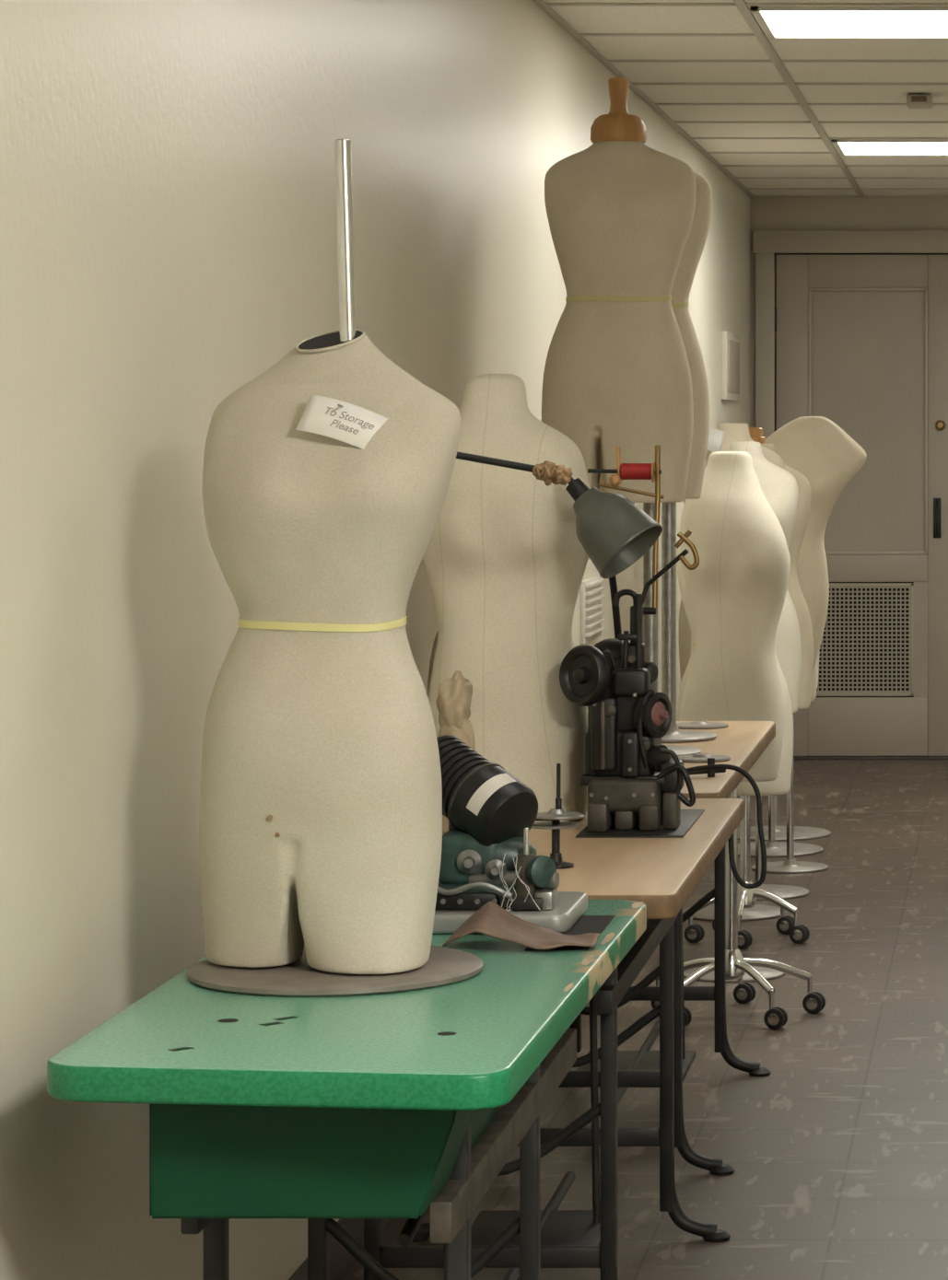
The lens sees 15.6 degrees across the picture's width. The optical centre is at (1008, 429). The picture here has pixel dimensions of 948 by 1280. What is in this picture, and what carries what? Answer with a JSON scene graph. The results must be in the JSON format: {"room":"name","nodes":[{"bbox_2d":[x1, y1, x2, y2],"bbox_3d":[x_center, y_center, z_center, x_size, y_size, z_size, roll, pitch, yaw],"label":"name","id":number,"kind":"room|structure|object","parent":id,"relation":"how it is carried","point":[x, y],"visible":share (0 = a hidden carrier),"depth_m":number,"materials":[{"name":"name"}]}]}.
{"room":"school corridor","nodes":[
{"label":"school corridor","id":0,"kind":"room"},
{"bbox_2d":[0,0,749,1279],"bbox_3d":[-1.140,0.199,6.200,0.100,2.373,16.600,0,0,0],"label":"wall","id":1,"kind":"structure","parent":0,"point":[168,227],"depth_m":4.37,"materials":[{"name":"beige paint"}]},
{"bbox_2d":[288,1218,390,1279],"bbox_3d":[-1.087,1.335,6.150,0.006,0.100,16.300,0,0,0],"label":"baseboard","id":2,"kind":"structure","parent":1,"relation":"attached to","point":[342,1261],"depth_m":5.51,"materials":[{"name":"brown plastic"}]},
{"bbox_2d":[580,575,604,644],"bbox_3d":[-1.079,0.465,8.800,0.022,0.160,0.360,0,0,0],"label":"air vent","id":3,"kind":"object","parent":1,"relation":"in","point":[591,588],"visible":0.98,"depth_m":8.72,"materials":[{"name":"beige paint"}]},
{"bbox_2d":[721,331,739,401],"bbox_3d":[-1.079,-0.245,13.150,0.022,0.260,0.600,0,0,0],"label":"panel box","id":4,"kind":"object","parent":1,"relation":"attached to","point":[726,395],"visible":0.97,"depth_m":12.85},
{"bbox_2d":[727,339,739,393],"bbox_3d":[-1.065,-0.245,13.150,0.005,0.200,0.500,0,0,0],"label":"panel door","id":5,"kind":"structure","parent":1,"relation":"in","point":[733,347],"depth_m":13.10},
{"bbox_2d":[342,759,947,1279],"bbox_3d":[0.130,1.435,6.200,2.640,0.100,16.600,0,0,0],"label":"floor","id":6,"kind":"structure","parent":0,"point":[837,1155],"depth_m":7.05,"materials":[{"name":"plastic"}]},
{"bbox_2d":[46,899,646,1279],"bbox_3d":[-0.740,1.015,4.025,0.497,0.741,1.270,0,0,0],"label":"table","id":7,"kind":"object","parent":6,"relation":"on","point":[320,1111],"visible":0.93,"depth_m":3.53,"materials":[{"name":"green laminate"}]},
{"bbox_2d":[186,139,483,997],"bbox_3d":[-0.797,0.150,4.020,0.344,0.989,0.344,0,0,0],"label":"dress form","id":8,"kind":"object","parent":7,"relation":"on","point":[320,820],"visible":1,"depth_m":3.94,"materials":[{"name":"beige fabric"}]},
{"bbox_2d":[295,395,387,449],"bbox_3d":[-0.768,-0.004,3.924,0.114,0.075,0.037,0,0,0],"label":"paper tag","id":9,"kind":"object","parent":8,"relation":"attached to","point":[353,424],"visible":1,"depth_m":3.92,"materials":[{"name":"white paper"}]},
{"bbox_2d":[431,734,588,933],"bbox_3d":[-0.683,0.524,4.445,0.241,0.241,0.230,0,0,0],"label":"sewing machine","id":10,"kind":"object","parent":7,"relation":"on","point":[487,855],"visible":0.82,"depth_m":4.39,"materials":[{"name":"metal"}]},
{"bbox_2d":[442,900,600,949],"bbox_3d":[-0.608,0.618,4.230,0.190,0.046,0.120,0,0,0],"label":"scrap","id":11,"kind":"object","parent":7,"relation":"on","point":[491,920],"visible":1,"depth_m":4.22,"materials":[{"name":"fabric"}]},
{"bbox_2d":[363,798,744,1279],"bbox_3d":[-0.750,1.014,5.320,0.577,0.743,1.240,0,0,0],"label":"table","id":12,"kind":"object","parent":6,"relation":"on","point":[660,868],"visible":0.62,"depth_m":5.25,"materials":[{"name":"brown wood"}]},
{"bbox_2d":[435,670,475,834],"bbox_3d":[-0.868,0.510,5.330,0.083,0.264,0.075,0,0,0],"label":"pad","id":13,"kind":"object","parent":12,"relation":"on","point":[453,701],"visible":0.4,"depth_m":5.31,"materials":[{"name":"fabric"}]},
{"bbox_2d":[422,373,590,822],"bbox_3d":[-0.831,0.276,5.613,0.290,0.738,0.233,0,0,0],"label":"dress form","id":14,"kind":"object","parent":12,"relation":"on","point":[505,559],"visible":0.65,"depth_m":5.53,"materials":[{"name":"beige fabric"}]},
{"bbox_2d":[531,763,583,869],"bbox_3d":[-0.713,0.562,5.000,0.174,0.164,0.080,0,0,0],"label":"stand","id":15,"kind":"object","parent":12,"relation":"on","point":[552,817],"visible":0.7,"depth_m":5.00,"materials":[{"name":"paint"}]},
{"bbox_2d":[565,476,662,638],"bbox_3d":[-0.636,0.356,5.543,0.161,0.570,0.369,0,0,0],"label":"task lamp","id":16,"kind":"object","parent":12,"relation":"on","point":[614,532],"visible":0.73,"depth_m":5.40,"materials":[{"name":"grey metal"}]},
{"bbox_2d":[455,451,571,485],"bbox_3d":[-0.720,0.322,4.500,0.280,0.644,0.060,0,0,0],"label":"lamp arm","id":17,"kind":"object","parent":16,"relation":"attached to","point":[547,471],"visible":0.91,"depth_m":4.50,"materials":[{"name":"paint"}]},
{"bbox_2d":[565,477,589,500],"bbox_3d":[-0.690,0.098,5.448,0.042,0.043,0.032,0,0,23],"label":"socket","id":18,"kind":"object","parent":16,"relation":"attached to","point":[578,491],"depth_m":5.43,"materials":[{"name":"paint"}]},
{"bbox_2d":[558,445,698,832],"bbox_3d":[-0.613,0.334,5.520,0.224,0.617,0.240,0,0,0],"label":"sewing machine","id":19,"kind":"object","parent":12,"relation":"on","point":[631,778],"visible":1,"depth_m":5.45,"materials":[{"name":"black metal"}]},
{"bbox_2d":[558,721,775,1175],"bbox_3d":[-0.775,0.998,6.770,0.528,0.775,1.500,0,0,0],"label":"table","id":20,"kind":"object","parent":6,"relation":"on","point":[738,743],"visible":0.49,"depth_m":6.84,"materials":[{"name":"brown wood"}]},
{"bbox_2d":[426,631,574,698],"bbox_3d":[-0.925,0.305,6.200,0.284,0.678,0.240,0,0,0],"label":"dress form","id":21,"kind":"object","parent":20,"relation":"on","point":[434,648],"visible":0.02,"depth_m":6.18,"materials":[{"name":"beige fabric"}]},
{"bbox_2d":[541,77,700,757],"bbox_3d":[-0.772,-0.028,6.740,0.321,1.345,0.245,0,0,0],"label":"dress form","id":22,"kind":"object","parent":20,"relation":"on","point":[620,209],"visible":0.86,"depth_m":6.66,"materials":[{"name":"beige fabric"}]},
{"bbox_2d":[599,171,716,743],"bbox_3d":[-0.773,0.032,7.082,0.326,1.225,0.230,0,0,10],"label":"dress form","id":23,"kind":"object","parent":20,"relation":"on","point":[698,233],"visible":0.19,"depth_m":7.03,"materials":[{"name":"beige fabric"}]},
{"bbox_2d":[685,764,766,888],"bbox_3d":[-0.542,0.700,6.013,0.256,0.215,0.048,0,0,29],"label":"power cable","id":24,"kind":"object","parent":20,"relation":"on","point":[738,769],"visible":0.82,"depth_m":5.96,"materials":[{"name":"black rubber"}]},
{"bbox_2d":[678,422,784,920],"bbox_3d":[-0.790,0.682,9.700,0.314,1.405,0.300,0,0,0],"label":"dress form","id":25,"kind":"object","parent":6,"relation":"on","point":[734,432],"visible":0.12,"depth_m":9.66,"materials":[{"name":"beige fabric"}]},
{"bbox_2d":[707,428,724,451],"bbox_3d":[-0.835,0.030,9.589,0.062,0.070,0.030,0,0,0],"label":"paper tag","id":26,"kind":"object","parent":25,"relation":"attached to","point":[715,436],"visible":0.67,"depth_m":9.59,"materials":[{"name":"white paper"}]},
{"bbox_2d":[675,546,792,982],"bbox_3d":[-0.700,0.790,8.618,0.304,1.190,0.264,0,0,0],"label":"dress form","id":27,"kind":"object","parent":6,"relation":"on","point":[781,785],"visible":0.2,"depth_m":8.57,"materials":[{"name":"fabric"}]},
{"bbox_2d":[651,451,825,1029],"bbox_3d":[-0.643,0.717,8.016,0.410,1.334,0.388,0,0,0],"label":"dress form","id":28,"kind":"object","parent":6,"relation":"on","point":[736,590],"visible":0.8,"depth_m":7.92,"materials":[{"name":"fabric"}]},
{"bbox_2d":[684,441,809,949],"bbox_3d":[-0.706,0.708,9.186,0.339,1.354,0.312,0,0,2],"label":"dress form","id":29,"kind":"object","parent":6,"relation":"on","point":[779,487],"visible":0.35,"depth_m":9.13,"materials":[{"name":"fabric"}]},
{"bbox_2d":[747,427,813,900],"bbox_3d":[-0.745,0.689,10.120,0.329,1.393,0.300,0,0,0],"label":"dress form","id":30,"kind":"object","parent":6,"relation":"on","point":[784,891],"visible":0.2,"depth_m":10.03,"materials":[{"name":"beige fabric"}]},
{"bbox_2d":[737,655,823,857],"bbox_3d":[-0.780,0.775,11.150,0.340,1.220,0.340,0,0,-42],"label":"dress form","id":31,"kind":"object","parent":6,"relation":"on","point":[773,849],"visible":0.05,"depth_m":11.13,"materials":[{"name":"beige fabric"}]},
{"bbox_2d":[737,649,829,841],"bbox_3d":[-0.800,0.775,11.600,0.380,1.220,0.380,0,0,0],"label":"dress form","id":32,"kind":"object","parent":6,"relation":"on","point":[799,832],"visible":0.02,"depth_m":11.58,"materials":[{"name":"silver metal"}]},
{"bbox_2d":[751,416,866,873],"bbox_3d":[-0.634,0.671,10.674,0.363,1.428,0.251,0,0,30],"label":"dress form","id":33,"kind":"object","parent":6,"relation":"on","point":[815,447],"visible":0.54,"depth_m":10.62,"materials":[{"name":"beige fabric"}]},
{"bbox_2d":[792,756,947,759],"bbox_3d":[-0.590,1.380,14.270,0.790,0.010,0.060,0,0,0],"label":"threshold","id":34,"kind":"object","parent":6,"relation":"on","point":[794,757],"visible":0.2,"depth_m":14.24,"materials":[{"name":"grey plastic"}]},
{"bbox_2d":[543,0,947,195],"bbox_3d":[0.130,-1.038,6.200,2.640,0.100,16.600,0,0,0],"label":"ceiling","id":35,"kind":"structure","parent":0,"point":[583,19],"depth_m":9.61,"materials":[{"name":"tile"}]},
{"bbox_2d":[531,0,947,197],"bbox_3d":[0.130,-0.986,6.150,2.440,0.007,16.300,0,0,0],"label":"grid","id":36,"kind":"object","parent":35,"relation":"attached to","point":[742,6],"depth_m":9.66,"materials":[{"name":"white metal"}]},
{"bbox_2d":[749,7,775,38],"bbox_3d":[-0.590,-0.981,8.150,0.020,0.014,0.580,0,0,0],"label":"frame","id":37,"kind":"object","parent":35,"relation":"attached to","point":[759,17],"visible":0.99,"depth_m":8.14,"materials":[{"name":"beige paint"}]},
{"bbox_2d":[831,139,844,155],"bbox_3d":[-0.590,-0.981,11.750,0.020,0.014,0.580,0,0,0],"label":"frame","id":38,"kind":"object","parent":35,"relation":"attached to","point":[836,145],"visible":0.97,"depth_m":11.72,"materials":[{"name":"beige paint"}]},
{"bbox_2d":[749,6,947,11],"bbox_3d":[-0.010,-0.981,7.870,1.180,0.014,0.020,0,0,0],"label":"frame","id":39,"kind":"object","parent":35,"relation":"attached to","point":[758,8],"visible":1,"depth_m":7.86,"materials":[{"name":"beige paint"}]},
{"bbox_2d":[760,11,947,36],"bbox_3d":[-0.010,-0.981,8.150,1.140,0.006,0.540,0,0,0],"label":"ceiling light","id":40,"kind":"object","parent":35,"relation":"in","point":[782,23],"visible":1,"depth_m":8.13,"materials":[{"name":"white plastic"}]},
{"bbox_2d":[768,36,947,38],"bbox_3d":[-0.010,-0.981,8.430,1.180,0.014,0.020,0,0,0],"label":"frame","id":41,"kind":"object","parent":35,"relation":"attached to","point":[775,37],"visible":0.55,"depth_m":8.42,"materials":[{"name":"beige paint"}]},
{"bbox_2d":[830,139,947,142],"bbox_3d":[-0.010,-0.981,11.470,1.180,0.014,0.020,0,0,0],"label":"frame","id":42,"kind":"object","parent":35,"relation":"attached to","point":[836,140],"visible":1,"depth_m":11.46,"materials":[{"name":"beige paint"}]},
{"bbox_2d":[837,142,947,154],"bbox_3d":[-0.010,-0.981,11.750,1.140,0.006,0.540,0,0,0],"label":"ceiling light","id":43,"kind":"object","parent":35,"relation":"in","point":[848,148],"visible":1,"depth_m":11.78,"materials":[{"name":"white plastic"}]},
{"bbox_2d":[844,153,947,155],"bbox_3d":[-0.010,-0.981,12.030,1.180,0.014,0.020,0,0,0],"label":"frame","id":44,"kind":"object","parent":35,"relation":"attached to","point":[844,154],"visible":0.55,"depth_m":12.02,"materials":[{"name":"beige paint"}]},
{"bbox_2d":[906,93,932,108],"bbox_3d":[-0.263,-0.969,9.980,0.075,0.031,0.160,0,0,0],"label":"smoke detector","id":45,"kind":"object","parent":35,"relation":"attached to","point":[913,100],"visible":1,"depth_m":9.92,"materials":[{"name":"beige plastic"}]},
{"bbox_2d":[749,197,947,427],"bbox_3d":[0.130,0.199,14.350,2.440,2.373,0.100,0,0,0],"label":"wall","id":46,"kind":"structure","parent":0,"point":[765,213],"depth_m":14.30,"materials":[{"name":"paint"}]},
{"bbox_2d":[755,253,774,439],"bbox_3d":[-1.025,0.275,14.275,0.080,2.220,0.050,0,0,0],"label":"frame","id":47,"kind":"object","parent":46,"relation":"attached to","point":[764,262],"visible":0.44,"depth_m":14.25,"materials":[{"name":"beige paint"}]},
{"bbox_2d":[774,307,776,331],"bbox_3d":[-0.985,-0.465,14.266,0.016,0.100,0.016,0,0,0],"label":"hinge","id":48,"kind":"object","parent":46,"relation":"attached to","point":[774,308],"visible":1,"depth_m":14.26,"materials":[{"name":"paint"}]},
{"bbox_2d":[752,230,947,756],"bbox_3d":[-0.592,0.267,14.256,0.967,2.213,0.088,0,0,0],"label":"door","id":49,"kind":"structure","parent":46,"relation":"in","point":[867,347],"depth_m":14.27,"materials":[{"name":"beige paint"}]},
{"bbox_2d":[807,287,811,416],"bbox_3d":[-0.838,-0.037,14.276,0.014,1.125,0.020,0,0,0],"label":"bead","id":50,"kind":"object","parent":49,"relation":"attached to","point":[808,290],"visible":0.44,"depth_m":14.27,"materials":[{"name":"beige paint"}]},
{"bbox_2d":[815,588,907,690],"bbox_3d":[-0.620,0.882,14.293,0.440,0.475,0.006,0,0,0],"label":"grille","id":51,"kind":"object","parent":49,"relation":"attached to","point":[832,589],"depth_m":14.29,"materials":[{"name":"black"}]},
{"bbox_2d":[815,586,909,692],"bbox_3d":[-0.620,0.882,14.278,0.440,0.475,0.018,0,0,0],"label":"grille bars","id":52,"kind":"object","parent":49,"relation":"attached to","point":[830,587],"visible":0.77,"depth_m":14.27,"materials":[{"name":"beige metal"}]},
{"bbox_2d":[815,692,913,696],"bbox_3d":[-0.620,1.113,14.277,0.440,0.014,0.026,0,0,0],"label":"frame","id":53,"kind":"object","parent":49,"relation":"attached to","point":[817,693],"visible":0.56,"depth_m":14.26,"materials":[{"name":"beige paint"}]},
{"bbox_2d":[808,287,927,290],"bbox_3d":[-0.593,-0.593,14.276,0.505,0.014,0.020,0,0,0],"label":"bead","id":54,"kind":"object","parent":49,"relation":"attached to","point":[811,288],"visible":1,"depth_m":14.27,"materials":[{"name":"beige paint"}]},
{"bbox_2d":[827,582,913,586],"bbox_3d":[-0.620,0.652,14.277,0.440,0.014,0.026,0,0,0],"label":"frame","id":55,"kind":"object","parent":49,"relation":"attached to","point":[829,584],"visible":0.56,"depth_m":14.26,"materials":[{"name":"beige paint"}]},
{"bbox_2d":[825,551,927,554],"bbox_3d":[-0.593,0.518,14.276,0.505,0.014,0.020,0,0,0],"label":"bead","id":56,"kind":"object","parent":49,"relation":"attached to","point":[826,552],"visible":0.56,"depth_m":14.27,"materials":[{"name":"beige paint"}]},
{"bbox_2d":[909,582,913,696],"bbox_3d":[-0.407,0.882,14.277,0.014,0.475,0.026,0,0,0],"label":"frame","id":57,"kind":"object","parent":49,"relation":"attached to","point":[911,587],"visible":1,"depth_m":14.26,"materials":[{"name":"beige paint"}]},
{"bbox_2d":[913,581,927,697],"bbox_3d":[-0.370,0.882,14.283,0.060,0.485,0.026,0,0,0],"label":"panel","id":58,"kind":"object","parent":49,"relation":"attached to","point":[920,588],"depth_m":14.27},
{"bbox_2d":[924,287,927,552],"bbox_3d":[-0.347,-0.037,14.276,0.014,1.125,0.020,0,0,0],"label":"bead","id":59,"kind":"object","parent":49,"relation":"attached to","point":[925,290],"visible":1,"depth_m":14.27,"materials":[{"name":"beige paint"}]},
{"bbox_2d":[932,498,940,537],"bbox_3d":[-0.301,0.370,14.267,0.033,0.170,0.006,0,0,0],"label":"plate","id":60,"kind":"object","parent":49,"relation":"attached to","point":[934,499],"depth_m":14.26,"materials":[{"name":"black metal"}]},
{"bbox_2d":[934,419,944,430],"bbox_3d":[-0.288,-0.020,14.256,0.044,0.044,0.028,0,0,0],"label":"deadbolt","id":61,"kind":"object","parent":49,"relation":"attached to","point":[939,424],"visible":1,"depth_m":14.25,"materials":[{"name":"gold metal"}]},
{"bbox_2d":[774,253,947,697],"bbox_3d":[-0.590,0.320,14.298,0.790,2.130,0.004,0,0,0],"label":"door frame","id":62,"kind":"structure","parent":46,"relation":"attached to","point":[774,253],"depth_m":14.29,"materials":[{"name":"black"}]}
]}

